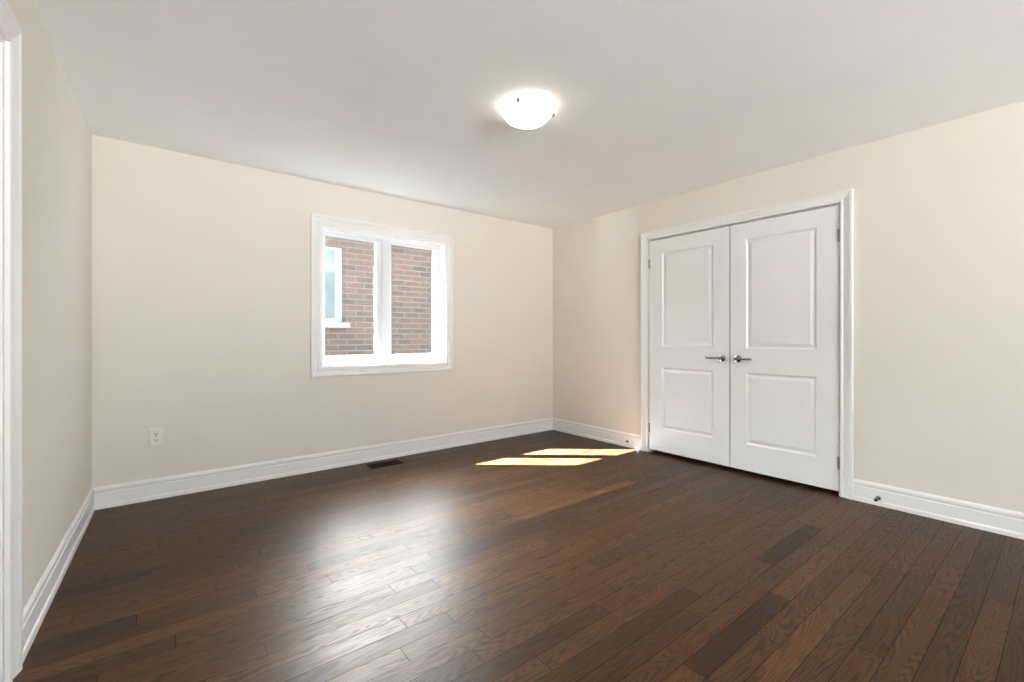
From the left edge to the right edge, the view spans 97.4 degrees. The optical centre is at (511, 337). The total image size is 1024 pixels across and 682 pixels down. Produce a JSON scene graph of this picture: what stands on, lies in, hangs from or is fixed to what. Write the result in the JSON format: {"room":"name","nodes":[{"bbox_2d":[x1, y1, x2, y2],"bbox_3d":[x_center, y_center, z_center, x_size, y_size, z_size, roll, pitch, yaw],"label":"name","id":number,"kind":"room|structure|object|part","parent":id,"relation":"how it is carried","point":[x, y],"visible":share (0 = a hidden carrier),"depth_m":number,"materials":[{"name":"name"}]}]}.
{"room":"empty bedroom","nodes":[
{"label":"empty bedroom","id":0,"kind":"room"},
{"bbox_2d":[0,0,91,607],"bbox_3d":[-0.436,-0.086,-0.243,0.120,2.652,7.660,0,0,-37],"label":"wall","id":1,"kind":"structure","parent":0,"point":[57,136],"depth_m":1.95,"materials":[{"name":"paint"}]},
{"bbox_2d":[0,35,3,681],"bbox_3d":[-1.395,0.083,1.043,0.120,2.034,0.837,0,0,-37],"label":"trim","id":2,"kind":"structure","parent":1,"relation":"attached to","point":[1,38],"depth_m":1.40,"materials":[{"name":"paint"}]},
{"bbox_2d":[0,0,22,681],"bbox_3d":[-1.338,0.041,1.086,0.025,2.118,1.006,0,0,-37],"label":"trim","id":3,"kind":"structure","parent":1,"relation":"attached to","point":[11,32],"depth_m":1.43,"materials":[{"name":"paint"}]},
{"bbox_2d":[23,488,94,661],"bbox_3d":[-2.155,1.030,2.179,0.020,0.141,1.719,0,0,-37],"label":"baseboard","id":4,"kind":"structure","parent":1,"relation":"attached to","point":[35,610],"depth_m":1.92,"materials":[{"name":"paint"}]},
{"bbox_2d":[92,135,552,487],"bbox_3d":[-1.271,-0.086,4.086,4.586,2.652,0.170,0,0,-38],"label":"wall","id":5,"kind":"structure","parent":0,"point":[201,265],"depth_m":3.40,"materials":[{"name":"paint"}]},
{"bbox_2d":[149,428,162,445],"bbox_3d":[-2.421,0.679,3.059,0.074,0.118,0.010,0,0,-38],"label":"wall outlet","id":6,"kind":"object","parent":5,"relation":"attached to","point":[156,434],"visible":1,"depth_m":3.06,"materials":[{"name":"plastic"}]},
{"bbox_2d":[93,418,552,509],"bbox_3d":[-1.091,1.030,4.109,4.032,0.141,0.020,0,0,-38],"label":"baseboard","id":7,"kind":"structure","parent":5,"relation":"attached to","point":[108,496],"depth_m":3.57,"materials":[{"name":"paint"}]},
{"bbox_2d":[310,213,452,377],"bbox_3d":[-1.116,-0.342,4.085,1.340,1.342,0.026,0,0,-38],"label":"trim","id":8,"kind":"structure","parent":5,"relation":"attached to","point":[316,220],"depth_m":3.90,"materials":[{"name":"paint"}]},
{"bbox_2d":[321,225,444,366],"bbox_3d":[-1.174,-0.342,4.159,1.177,1.179,0.162,0,0,-38],"label":"window","id":9,"kind":"structure","parent":5,"relation":"in","point":[383,243],"depth_m":4.16,"materials":[{"name":"paint"}]},
{"bbox_3d":[-1.424,-0.342,4.006,0.523,1.107,0.050,0,0,-38],"label":"sash","id":10,"kind":"part","parent":9,"relation":"part of","materials":[{"name":"plastic"}]},
{"bbox_3d":[-0.973,-0.342,4.363,0.536,1.107,0.050,0,0,-38],"label":"sash","id":11,"kind":"part","parent":9,"relation":"part of","materials":[{"name":"plastic"}]},
{"bbox_2d":[13,430,1023,681],"bbox_3d":[1.475,1.170,1.250,5.366,0.140,7.727,0,0,-38],"label":"floor","id":12,"kind":"structure","parent":0,"point":[551,555],"depth_m":2.02,"materials":[{"name":"brown wood"}]},
{"bbox_2d":[366,459,403,468],"bbox_3d":[-1.099,1.097,3.897,0.290,0.005,0.130,0,0,-38],"label":"floor vent","id":13,"kind":"object","parent":12,"relation":"in","point":[392,462],"visible":1,"depth_m":3.88,"materials":[{"name":"brown metal"}]},
{"bbox_2d":[370,460,399,466],"bbox_3d":[-1.099,1.097,3.897,0.256,0.004,0.096,0,0,-38],"label":"grille","id":14,"kind":"object","parent":13,"relation":"attached to","point":[382,464],"depth_m":3.90,"materials":[{"name":"brown metal"}]},
{"bbox_2d":[35,0,1023,228],"bbox_3d":[1.170,-1.351,1.008,4.586,0.120,7.727,0,0,-38],"label":"ceiling","id":15,"kind":"structure","parent":0,"point":[649,100],"depth_m":2.30,"materials":[{"name":"paint"}]},
{"bbox_2d":[502,96,554,128],"bbox_3d":[0.080,-1.242,2.526,0.286,0.100,0.302,0,0,-38],"label":"ceiling light","id":16,"kind":"object","parent":15,"relation":"attached to","point":[524,112],"visible":1,"depth_m":2.44,"materials":[{"name":"glass"}]},
{"bbox_3d":[0.085,-1.278,2.520,0.228,0.026,0.228,0,0,-38],"label":"ceiling plate","id":17,"kind":"part","parent":16,"relation":"part of","materials":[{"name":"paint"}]},
{"bbox_2d":[553,101,1023,512],"bbox_3d":[2.910,-0.086,2.407,0.120,2.652,7.657,0,0,-38],"label":"wall","id":18,"kind":"structure","parent":0,"point":[939,208],"depth_m":2.83,"materials":[{"name":"paint"}]},
{"bbox_2d":[553,418,640,449],"bbox_3d":[0.869,1.030,4.870,0.020,0.141,1.258,0,0,-38],"label":"baseboard","id":19,"kind":"structure","parent":18,"relation":"attached to","point":[615,437],"depth_m":4.80,"materials":[{"name":"paint"}]},
{"bbox_2d":[648,226,729,466],"bbox_3d":[1.549,0.075,4.015,0.090,1.990,0.773,0,0,-38],"label":"door","id":20,"kind":"structure","parent":18,"relation":"in","point":[690,273],"depth_m":3.99,"materials":[{"name":"paint"}]},
{"bbox_3d":[1.692,0.175,3.781,0.025,0.030,0.139,0,0,-38],"label":"lever","id":21,"kind":"part","parent":20,"relation":"part of","materials":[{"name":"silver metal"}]},
{"bbox_2d":[641,188,853,499],"bbox_3d":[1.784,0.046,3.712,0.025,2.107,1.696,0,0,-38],"label":"trim","id":22,"kind":"structure","parent":18,"relation":"attached to","point":[845,198],"depth_m":3.10,"materials":[{"name":"paint"}]},
{"bbox_2d":[730,205,839,490],"bbox_3d":[2.030,0.075,3.407,0.090,1.990,0.758,0,0,-38],"label":"door","id":23,"kind":"structure","parent":18,"relation":"in","point":[784,270],"depth_m":3.38,"materials":[{"name":"paint"}]},
{"bbox_3d":[1.841,0.175,3.593,0.025,0.030,0.139,0,0,-38],"label":"lever","id":24,"kind":"part","parent":23,"relation":"part of","materials":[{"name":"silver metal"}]},
{"bbox_2d":[853,479,1023,539],"bbox_3d":[3.727,1.030,1.266,0.020,0.141,4.551,0,0,-38],"label":"baseboard","id":25,"kind":"structure","parent":18,"relation":"attached to","point":[1001,521],"depth_m":2.70,"materials":[{"name":"paint"}]},
{"label":"outside","id":26,"kind":"structure","parent":0,"visible":0},
{"bbox_3d":[-1.514,4.150,5.934,17.000,0.100,2.818,0,0,-38],"label":"ground","id":27,"kind":"structure","parent":26,"visible":0},
{"bbox_2d":[325,237,431,354],"bbox_3d":[-3.595,0.875,8.559,13.200,6.450,4.120,0,0,-38],"label":"neighbouring house","id":28,"kind":"structure","parent":27,"relation":"on","point":[349,264],"depth_m":7.12,"materials":[{"name":"red brick"}]},
{"bbox_3d":[-3.110,-0.189,6.471,1.516,0.085,0.115,0,0,-38],"label":"window sill","id":29,"kind":"part","parent":28,"relation":"part of","materials":[{"name":"stone"}]}
]}

